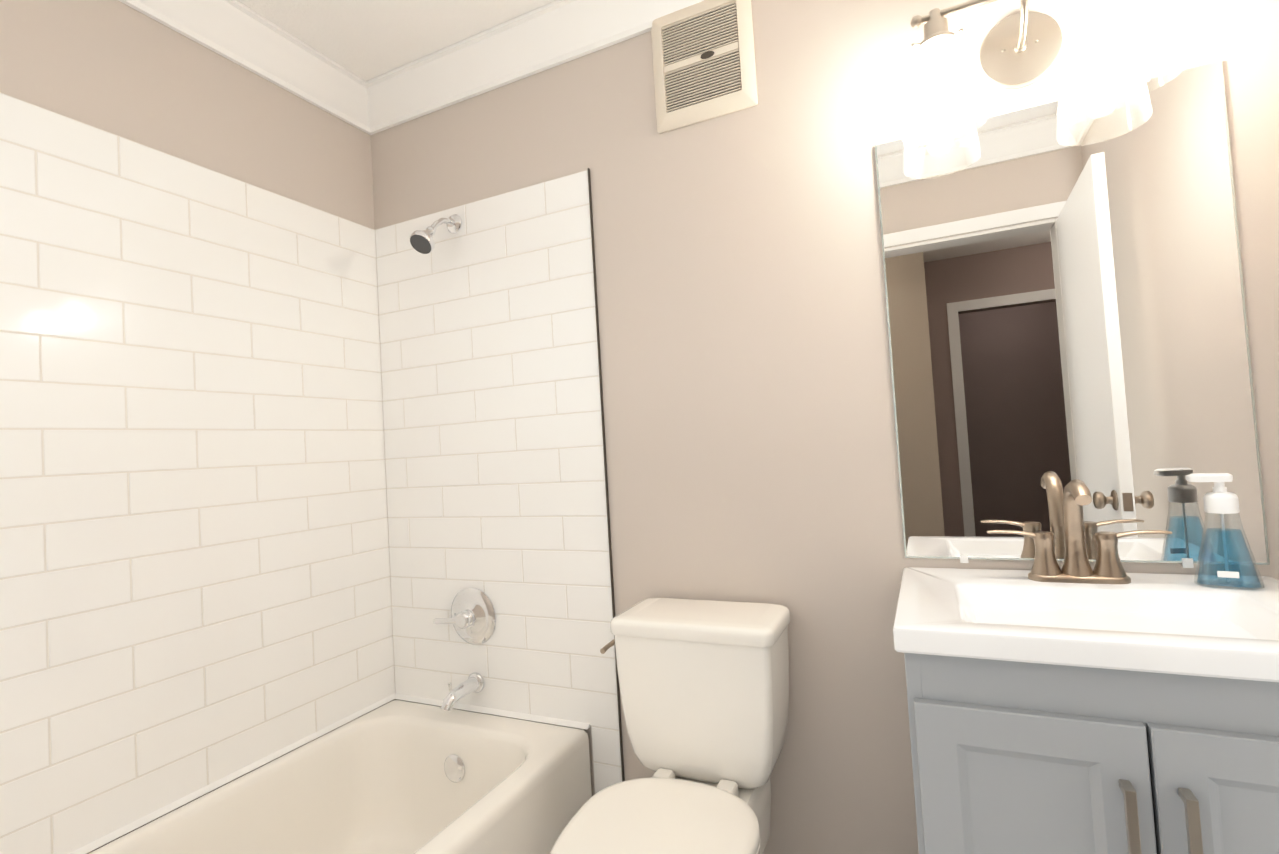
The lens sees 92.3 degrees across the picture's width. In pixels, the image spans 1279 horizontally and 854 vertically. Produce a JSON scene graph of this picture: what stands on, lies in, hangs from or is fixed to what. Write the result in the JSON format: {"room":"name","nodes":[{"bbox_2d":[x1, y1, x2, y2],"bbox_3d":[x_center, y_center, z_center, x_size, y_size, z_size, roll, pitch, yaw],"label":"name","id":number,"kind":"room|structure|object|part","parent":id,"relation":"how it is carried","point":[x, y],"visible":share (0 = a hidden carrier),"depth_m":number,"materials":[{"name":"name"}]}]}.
{"room":"bathroom","nodes":[
{"label":"bathroom","id":0,"kind":"room"},
{"bbox_2d":[0,0,394,853],"bbox_3d":[-1.278,0.085,1.377,0.120,2.440,1.660,-4,-2,25],"label":"wall","id":1,"kind":"structure","parent":0,"point":[120,68],"depth_m":1.58,"materials":[{"name":"beige paint"}]},
{"bbox_2d":[0,92,394,853],"bbox_3d":[-1.192,0.104,1.404,0.007,1.587,1.538,-4,-2,25],"label":"wall tile","id":2,"kind":"structure","parent":1,"relation":"attached to","point":[194,570],"depth_m":1.50,"materials":[{"name":"white tile"}]},
{"bbox_2d":[118,0,365,123],"bbox_3d":[-1.219,-1.082,1.438,0.095,0.113,1.320,-4,-2,25],"label":"crown molding","id":3,"kind":"structure","parent":1,"relation":"attached to","point":[230,29],"depth_m":1.75,"materials":[{"name":"white wood"}]},
{"bbox_2d":[237,0,555,80],"bbox_3d":[-0.214,-1.256,0.958,2.580,0.080,1.780,-4,-2,25],"label":"ceiling","id":4,"kind":"structure","parent":0,"point":[366,40],"depth_m":1.76,"materials":[{"name":"white paint"}]},
{"bbox_2d":[371,0,1278,853],"bbox_3d":[0.211,0.008,1.665,2.580,2.440,0.120,-4,-2,25],"label":"wall","id":5,"kind":"structure","parent":0,"point":[747,396],"depth_m":1.52,"materials":[{"name":"beige paint"}]},
{"bbox_2d":[375,170,621,793],"bbox_3d":[-0.471,0.280,1.910,0.846,1.986,0.007,-4,-2,25],"label":"wall tile","id":6,"kind":"structure","parent":5,"relation":"attached to","point":[494,460],"depth_m":1.88,"materials":[{"name":"white tile"}]},
{"bbox_2d":[410,214,461,253],"bbox_3d":[-0.627,-0.602,1.888,0.072,0.160,0.178,-4,-2,25],"label":"shower head","id":7,"kind":"object","parent":6,"relation":"attached to","point":[421,241],"visible":1,"depth_m":1.85},
{"bbox_2d":[441,672,484,711],"bbox_3d":[-0.540,0.795,1.850,0.062,0.083,0.151,-4,-2,25],"label":"tub spout","id":8,"kind":"object","parent":6,"relation":"attached to","point":[474,682],"visible":1,"depth_m":1.84,"materials":[{"name":"silver metal"}]},
{"bbox_2d":[433,588,495,644],"bbox_3d":[-0.547,0.592,1.904,0.207,0.176,0.061,-4,-2,25],"label":"tub valve","id":9,"kind":"object","parent":6,"relation":"attached to","point":[472,619],"visible":1,"depth_m":1.90,"materials":[{"name":"silver metal"}]},
{"bbox_2d":[588,168,624,781],"bbox_3d":[-0.087,0.250,1.730,0.003,1.989,0.009,-4,-2,25],"label":"tile trim","id":10,"kind":"structure","parent":6,"relation":"attached to","point":[605,463],"depth_m":1.73,"materials":[{"name":"brown"}]},
{"bbox_2d":[350,0,703,134],"bbox_3d":[0.097,-1.153,1.609,2.338,0.113,0.095,-4,-2,25],"label":"crown molding","id":11,"kind":"structure","parent":5,"relation":"attached to","point":[548,36],"depth_m":1.84,"materials":[{"name":"white"}]},
{"bbox_2d":[651,0,757,133],"bbox_3d":[0.162,-0.967,1.616,0.277,0.317,0.024,-4,-2,25],"label":"air vent","id":12,"kind":"object","parent":5,"relation":"in","point":[704,66],"visible":1,"depth_m":1.61,"materials":[{"name":"beige plastic"}]},
{"bbox_2d":[901,0,1187,146],"bbox_3d":[0.777,-0.766,1.237,0.480,0.254,0.186,-4,-2,25],"label":"sconce","id":13,"kind":"object","parent":5,"relation":"attached to","point":[1024,47],"visible":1,"depth_m":1.27,"materials":[{"name":"glass"}]},
{"bbox_3d":[0.632,-0.718,1.292,0.165,0.180,0.165,-4,-2,25],"label":"lamp shade","id":14,"kind":"part","parent":13,"relation":"part of","materials":[{"name":"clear glass"}]},
{"bbox_3d":[0.917,-0.740,1.160,0.165,0.180,0.165,-4,-2,25],"label":"lamp shade","id":15,"kind":"part","parent":13,"relation":"part of","materials":[{"name":"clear glass"}]},
{"bbox_2d":[875,59,1269,567],"bbox_3d":[0.860,-0.203,1.290,0.624,0.979,0.008,-4,-2,25],"label":"mirror","id":16,"kind":"object","parent":5,"relation":"attached to","point":[1064,293],"visible":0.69,"depth_m":1.27,"materials":[{"name":"white mirror"}]},
{"bbox_3d":[-0.067,1.248,0.868,2.580,0.060,1.780,-4,-2,25],"label":"floor","id":17,"kind":"structure","parent":0,"visible":0},
{"bbox_2d":[88,700,591,853],"bbox_3d":[-0.792,1.072,1.205,0.750,0.399,1.526,-4,-2,25],"label":"bathtub","id":18,"kind":"object","parent":17,"relation":"on","point":[399,777],"visible":0.98,"depth_m":1.71,"materials":[{"name":"white ceramic"}]},
{"bbox_2d":[69,693,589,853],"bbox_3d":[-0.804,0.868,1.213,0.752,0.010,1.529,-4,-2,25],"label":"trim","id":19,"kind":"structure","parent":18,"relation":"on","point":[103,840],"depth_m":1.74,"materials":[{"name":"white"}]},
{"bbox_2d":[550,598,789,853],"bbox_3d":[0.054,0.834,1.260,0.426,0.779,0.694,-4,-2,25],"label":"toilet","id":20,"kind":"object","parent":17,"relation":"on","point":[704,687],"visible":1,"depth_m":1.36,"materials":[{"name":"white ceramic"}]},
{"bbox_2d":[893,479,1278,853],"bbox_3d":[0.805,0.633,1.036,0.636,1.074,0.502,-4,-2,25],"label":"bathroom vanity","id":21,"kind":"object","parent":17,"relation":"on","point":[1077,704],"visible":1,"depth_m":0.91,"materials":[{"name":"grey wood"}]},
{"bbox_3d":[0.587,0.743,0.904,0.292,0.639,0.019,-4,-2,25],"label":"door","id":22,"kind":"part","parent":21,"relation":"part of","materials":[{"name":"grey wood"}]},
{"bbox_2d":[986,479,1172,584],"bbox_3d":[0.833,0.198,1.166,0.299,0.200,0.146,-4,-2,25],"label":"faucet","id":23,"kind":"object","parent":21,"relation":"on","point":[1108,569],"depth_m":1.19,"materials":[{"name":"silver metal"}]},
{"bbox_3d":[0.672,0.558,0.839,0.013,0.135,0.030,-4,-2,25],"label":"handle","id":24,"kind":"part","parent":21,"relation":"part of","materials":[{"name":"silver metal"}]},
{"bbox_3d":[0.731,0.553,0.812,0.013,0.135,0.030,-4,-2,25],"label":"handle","id":25,"kind":"part","parent":21,"relation":"part of","materials":[{"name":"silver metal"}]},
{"bbox_3d":[0.856,0.722,0.778,0.292,0.639,0.019,-4,-2,25],"label":"door","id":26,"kind":"part","parent":21,"relation":"part of","materials":[{"name":"grey wood"}]},
{"bbox_2d":[1186,473,1264,589],"bbox_3d":[1.043,0.183,1.098,0.091,0.200,0.055,-5,-3,37],"label":"soap dispenser","id":27,"kind":"object","parent":21,"relation":"on","point":[1220,500],"visible":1,"depth_m":1.09,"materials":[{"name":"blue plastic"}]}
]}

